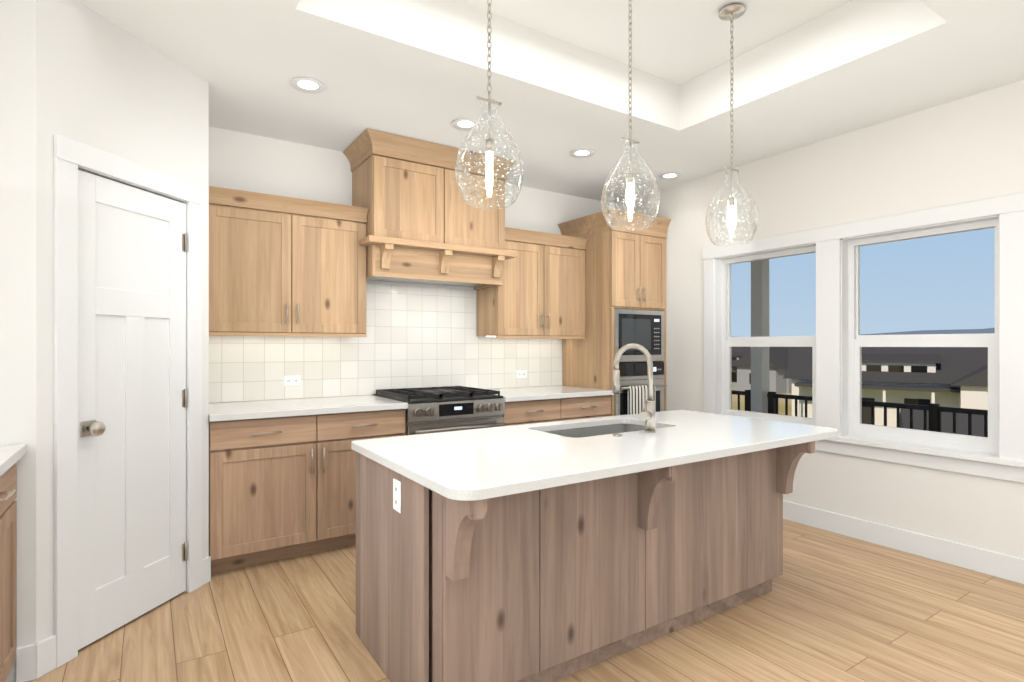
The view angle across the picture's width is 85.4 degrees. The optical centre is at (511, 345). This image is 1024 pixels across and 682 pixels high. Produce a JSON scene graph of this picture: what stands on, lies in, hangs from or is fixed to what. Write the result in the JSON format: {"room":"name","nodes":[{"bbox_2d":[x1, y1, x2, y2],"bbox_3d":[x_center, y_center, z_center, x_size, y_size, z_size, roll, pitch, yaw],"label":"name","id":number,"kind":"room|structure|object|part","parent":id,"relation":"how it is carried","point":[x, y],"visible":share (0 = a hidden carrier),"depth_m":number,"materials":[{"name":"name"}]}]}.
{"room":"kitchen","nodes":[
{"label":"kitchen","id":0,"kind":"room"},
{"bbox_2d":[0,0,35,681],"bbox_3d":[-2.167,-0.075,2.018,0.682,2.740,0.100,0,0,-33],"label":"wall","id":1,"kind":"structure","parent":0,"point":[17,221],"depth_m":2.14,"materials":[{"name":"white paint"}]},
{"bbox_2d":[16,643,36,681],"bbox_3d":[-1.873,1.228,2.142,0.064,0.135,0.015,0,0,-33],"label":"baseboard","id":2,"kind":"structure","parent":1,"relation":"attached to","point":[25,663],"depth_m":2.14,"materials":[{"name":"white wood"}]},
{"bbox_2d":[36,0,208,642],"bbox_3d":[-1.812,-0.075,2.619,0.100,2.740,0.910,0,0,12],"label":"wall","id":3,"kind":"structure","parent":0,"point":[105,84],"depth_m":2.40,"materials":[{"name":"white paint"}]},
{"bbox_2d":[36,556,210,678],"bbox_3d":[-1.756,1.228,2.602,0.015,0.135,0.920,0,0,12],"label":"baseboard","id":4,"kind":"structure","parent":3,"relation":"attached to","point":[46,656],"depth_m":2.20,"materials":[{"name":"white wood"}]},
{"bbox_2d":[54,134,201,667],"bbox_3d":[-1.801,0.224,2.616,0.121,2.143,0.778,0,0,12],"label":"door frame","id":5,"kind":"structure","parent":3,"relation":"attached to","point":[70,156],"depth_m":2.29,"materials":[{"name":"white wood"}]},
{"bbox_2d":[78,170,186,649],"bbox_3d":[-1.749,0.272,2.602,0.108,2.023,0.612,0,0,12],"label":"pantry door","id":6,"kind":"structure","parent":3,"relation":"in","point":[132,406],"depth_m":2.57,"materials":[{"name":"white painted wood"},{"name":"brushed nickel"}]},
{"bbox_3d":[-1.765,0.355,2.363,0.043,0.062,0.062,0,0,12],"label":"knob","id":7,"kind":"part","parent":6,"relation":"part of","materials":[{"name":"silver metal"}]},
{"bbox_2d":[209,126,614,402],"bbox_3d":[-1.067,-0.278,4.353,5.285,3.145,0.140,0,0,-33],"label":"wall","id":8,"kind":"structure","parent":0,"point":[250,162],"depth_m":4.00,"materials":[{"name":"white paint"}]},
{"bbox_2d":[209,186,368,336],"bbox_3d":[-1.516,-0.505,3.736,0.998,0.894,0.391,0,0,-33],"label":"upper cabinet","id":9,"kind":"object","parent":8,"relation":"attached to","point":[286,266],"visible":0.96,"depth_m":3.58,"materials":[{"name":"brown wood"}]},
{"bbox_2d":[209,283,561,402],"bbox_3d":[-0.782,-0.049,4.448,3.011,0.855,0.009,0,0,-33],"label":"backsplash","id":10,"kind":"structure","parent":8,"relation":"attached to","point":[419,336],"depth_m":4.34,"materials":[{"name":"tile"}]},
{"bbox_2d":[283,375,300,385],"bbox_3d":[-1.557,0.250,3.929,0.116,0.072,0.008,0,0,-33],"label":"outlet","id":11,"kind":"object","parent":10,"relation":"attached to","point":[292,380],"visible":1,"depth_m":3.93,"materials":[{"name":"white plastic"}]},
{"bbox_2d":[516,370,526,377],"bbox_3d":[0.087,0.260,5.009,0.116,0.072,0.008,0,0,-33],"label":"outlet","id":12,"kind":"object","parent":10,"relation":"attached to","point":[521,373],"visible":1,"depth_m":5.01,"materials":[{"name":"white plastic"}]},
{"bbox_2d":[343,128,517,289],"bbox_3d":[-0.604,-0.959,4.236,1.213,0.964,0.557,0,0,-33],"label":"wood range hood","id":13,"kind":"object","parent":8,"relation":"attached to","point":[426,224],"visible":0.88,"depth_m":4.01,"materials":[{"name":"brown wood"}]},
{"bbox_2d":[476,227,588,338],"bbox_3d":[0.190,-0.505,4.857,0.932,0.894,0.391,0,0,-33],"label":"upper cabinet","id":14,"kind":"object","parent":8,"relation":"attached to","point":[539,293],"visible":0.96,"depth_m":4.70,"materials":[{"name":"brown wood"}]},
{"bbox_2d":[26,519,1023,681],"bbox_3d":[0.938,1.325,1.338,5.325,0.060,7.500,0,0,-33],"label":"floor","id":15,"kind":"structure","parent":0,"point":[832,607],"depth_m":2.50,"materials":[{"name":"brown wood"}]},
{"bbox_2d":[0,462,16,681],"bbox_3d":[-1.591,0.857,1.124,0.658,0.876,2.018,0,0,-33],"label":"base cabinet","id":16,"kind":"object","parent":15,"relation":"on","point":[8,565],"visible":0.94,"depth_m":2.02,"materials":[{"name":"brown wood"}]},
{"bbox_2d":[0,444,25,475],"bbox_3d":[-1.591,0.399,1.118,0.650,0.038,2.029,0,0,-33],"label":"countertop","id":17,"kind":"structure","parent":16,"relation":"on","point":[11,455],"depth_m":1.97,"materials":[{"name":"stone"}]},
{"bbox_2d":[209,409,405,572],"bbox_3d":[-1.363,0.857,3.644,1.153,0.876,0.712,0,0,-33],"label":"base cabinet","id":18,"kind":"object","parent":15,"relation":"on","point":[280,488],"visible":0.85,"depth_m":3.29,"materials":[{"name":"brown wood"}]},
{"bbox_2d":[209,395,407,421],"bbox_3d":[-1.365,0.399,3.646,1.156,0.038,0.709,0,0,-33],"label":"countertop","id":19,"kind":"structure","parent":18,"relation":"on","point":[228,411],"depth_m":3.48,"materials":[{"name":"stone"}]},
{"bbox_2d":[373,386,505,435],"bbox_3d":[-0.545,0.817,4.146,0.758,0.957,0.755,0,0,-33],"label":"gas range","id":20,"kind":"object","parent":15,"relation":"on","point":[441,409],"visible":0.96,"depth_m":3.90,"materials":[{"name":"silver metal"}]},
{"bbox_2d":[502,395,610,425],"bbox_3d":[0.213,0.857,4.680,1.088,0.876,0.712,0,0,-33],"label":"base cabinet","id":21,"kind":"object","parent":15,"relation":"on","point":[536,411],"visible":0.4,"depth_m":4.39,"materials":[{"name":"brown wood"}]},
{"bbox_2d":[488,385,613,401],"bbox_3d":[0.212,0.399,4.682,1.090,0.038,0.709,0,0,-33],"label":"countertop","id":22,"kind":"structure","parent":21,"relation":"on","point":[532,393],"depth_m":4.52,"materials":[{"name":"stone"}]},
{"bbox_2d":[356,424,814,681],"bbox_3d":[0.392,0.882,2.634,2.004,0.826,1.036,0,0,-33],"label":"kitchen island","id":23,"kind":"object","parent":15,"relation":"on","point":[554,584],"visible":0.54,"depth_m":2.17,"materials":[{"name":"brown wood"}]},
{"bbox_2d":[393,478,401,513],"bbox_3d":[-0.429,0.560,2.067,0.008,0.116,0.072,0,0,-33],"label":"outlet","id":24,"kind":"object","parent":23,"relation":"attached to","point":[397,482],"depth_m":2.06,"materials":[{"name":"white plastic"}]},
{"bbox_2d":[351,410,837,500],"bbox_3d":[0.490,0.451,2.693,2.245,0.036,1.055,0,0,-33],"label":"island countertop","id":25,"kind":"structure","parent":23,"relation":"on","point":[476,464],"depth_m":2.33,"materials":[{"name":"stone"}]},
{"bbox_2d":[612,343,655,432],"bbox_3d":[0.625,0.210,2.823,0.118,0.444,0.247,0,0,-33],"label":"faucet","id":26,"kind":"object","parent":25,"relation":"on","point":[647,415],"visible":1,"depth_m":2.76,"materials":[{"name":"silver metal"}]},
{"bbox_2d":[557,208,670,415],"bbox_3d":[0.939,0.075,5.143,0.736,2.440,0.736,0,0,-33],"label":"tall cabinet","id":27,"kind":"object","parent":15,"relation":"on","point":[626,269],"visible":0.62,"depth_m":4.89,"materials":[{"name":"brown wood"}]},
{"bbox_2d":[615,309,663,361],"bbox_3d":[0.965,-0.085,5.154,0.607,0.456,0.631,0,0,-33],"label":"built-in microwave","id":28,"kind":"object","parent":27,"relation":"in","point":[644,328],"visible":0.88,"depth_m":4.88,"materials":[{"name":"grey metal"}]},
{"bbox_2d":[615,361,666,415],"bbox_3d":[0.982,0.521,5.128,0.607,0.738,0.693,0,0,-33],"label":"wall oven","id":29,"kind":"object","parent":27,"relation":"in","point":[633,385],"visible":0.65,"depth_m":4.82,"materials":[{"name":"grey"}]},
{"bbox_2d":[627,384,655,415],"bbox_3d":[1.131,0.536,4.832,0.310,0.377,0.034,0,0,-33],"label":"towel","id":30,"kind":"object","parent":29,"relation":"hanging from","point":[635,393],"depth_m":4.78,"materials":[{"name":"white fabric"}]},
{"bbox_2d":[77,0,1023,203],"bbox_3d":[0.938,-1.637,1.338,5.325,0.385,7.500,0,0,-33],"label":"ceiling","id":31,"kind":"structure","parent":0,"point":[807,72],"depth_m":3.09,"materials":[{"name":"white paint"}]},
{"bbox_2d":[290,77,324,93],"bbox_3d":[-1.129,-1.440,3.068,0.184,0.012,0.184,0,0,-33],"label":"recessed light","id":32,"kind":"object","parent":31,"relation":"in","point":[306,85],"visible":1,"depth_m":3.07,"materials":[{"name":"white"}]},
{"bbox_2d":[452,118,479,130],"bbox_3d":[-0.301,-1.440,3.611,0.184,0.012,0.184,0,0,-33],"label":"recessed light","id":33,"kind":"object","parent":31,"relation":"in","point":[464,124],"visible":0.85,"depth_m":3.62,"materials":[{"name":"white"}]},
{"bbox_2d":[455,0,523,208],"bbox_3d":[-0.085,-1.139,2.080,0.259,1.219,0.259,0,0,-33],"label":"pendant light","id":34,"kind":"object","parent":31,"relation":"hanging from","point":[489,150],"visible":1,"depth_m":2.07,"materials":[{"name":"clear glass"}]},
{"bbox_2d":[570,149,594,157],"bbox_3d":[0.526,-1.440,4.155,0.184,0.012,0.184,0,0,-33],"label":"recessed light","id":35,"kind":"object","parent":31,"relation":"in","point":[581,153],"visible":0.98,"depth_m":4.17,"materials":[{"name":"white"}]},
{"bbox_2d":[601,0,659,230],"bbox_3d":[0.529,-1.139,2.483,0.259,1.219,0.259,0,0,-33],"label":"pendant light","id":36,"kind":"object","parent":31,"relation":"hanging from","point":[630,178],"visible":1,"depth_m":2.48,"materials":[{"name":"clear glass"}]},
{"bbox_2d":[659,173,680,179],"bbox_3d":[1.343,-1.440,4.715,0.184,0.012,0.184,0,0,-33],"label":"recessed light","id":37,"kind":"object","parent":31,"relation":"in","point":[668,176],"visible":1,"depth_m":4.72,"materials":[{"name":"white"}]},
{"bbox_2d":[705,4,758,245],"bbox_3d":[1.144,-1.139,2.887,0.259,1.219,0.259,0,0,-33],"label":"pendant light","id":38,"kind":"object","parent":31,"relation":"hanging from","point":[731,12],"visible":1,"depth_m":2.88,"materials":[{"name":"clear glass"}]},
{"bbox_2d":[615,80,1023,558],"bbox_3d":[3.062,-0.278,2.734,0.160,3.145,7.500,0,0,-33],"label":"wall","id":39,"kind":"structure","parent":0,"point":[966,149],"depth_m":3.65,"materials":[{"name":"white paint"}]},
{"bbox_2d":[714,243,815,425],"bbox_3d":[1.997,-0.054,4.343,0.144,1.360,0.858,0,0,-33],"label":"window","id":40,"kind":"structure","parent":39,"relation":"in","point":[724,341],"depth_m":4.64,"materials":[{"name":"white"}]},
{"bbox_2d":[703,192,1023,482],"bbox_3d":[2.535,-0.042,3.482,0.190,1.574,3.114,0,0,-33],"label":"window","id":41,"kind":"structure","parent":39,"relation":"in","point":[853,341],"depth_m":3.52,"materials":[{"name":"white wood"}]},
{"bbox_2d":[783,500,1023,583],"bbox_3d":[3.213,1.228,2.346,0.015,0.135,6.486,0,0,-33],"label":"baseboard","id":42,"kind":"structure","parent":39,"relation":"attached to","point":[998,565],"depth_m":3.44,"materials":[{"name":"white wood"}]},
{"label":"outside","id":43,"kind":"structure","parent":0,"visible":0},
{"bbox_2d":[731,389,791,414],"bbox_3d":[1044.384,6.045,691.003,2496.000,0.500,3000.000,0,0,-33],"label":"ground","id":44,"kind":"structure","parent":43,"point":[781,406],"depth_m":55.33,"materials":[{"name":"beige"}]},
{"bbox_2d":[731,347,794,393],"bbox_3d":[33.663,2.695,75.039,12.900,6.200,15.000,0,0,-28],"label":"house","id":45,"kind":"structure","parent":44,"relation":"on","point":[779,358],"depth_m":69.37,"materials":[{"name":"grey"}]},
{"bbox_2d":[731,259,987,436],"bbox_3d":[3.392,2.175,4.147,1.937,7.240,6.900,0,0,-33],"label":"balcony railing","id":46,"kind":"object","parent":44,"relation":"on","point":[760,397],"depth_m":6.07,"materials":[{"name":"black metal"}]},
{"bbox_2d":[783,347,987,426],"bbox_3d":[30.368,2.745,40.083,18.000,6.100,12.900,0,0,37],"label":"house","id":47,"kind":"structure","parent":44,"relation":"on","point":[914,375],"depth_m":38.14,"materials":[{"name":"painted siding"},{"name":"asphalt shingles"},{"name":"glass"}]},
{"bbox_2d":[860,328,994,334],"bbox_3d":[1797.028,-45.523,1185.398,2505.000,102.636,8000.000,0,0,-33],"label":"hills","id":48,"kind":"structure","parent":44,"relation":"on","point":[973,331],"depth_m":2833.59,"materials":[{"name":"grey"}]},
{"bbox_2d":[900,408,983,436],"bbox_3d":[17.764,4.145,20.826,5.200,3.300,4.000,0,0,32],"label":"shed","id":49,"kind":"object","parent":44,"relation":"on","point":[961,423],"depth_m":20.87,"materials":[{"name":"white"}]}
]}

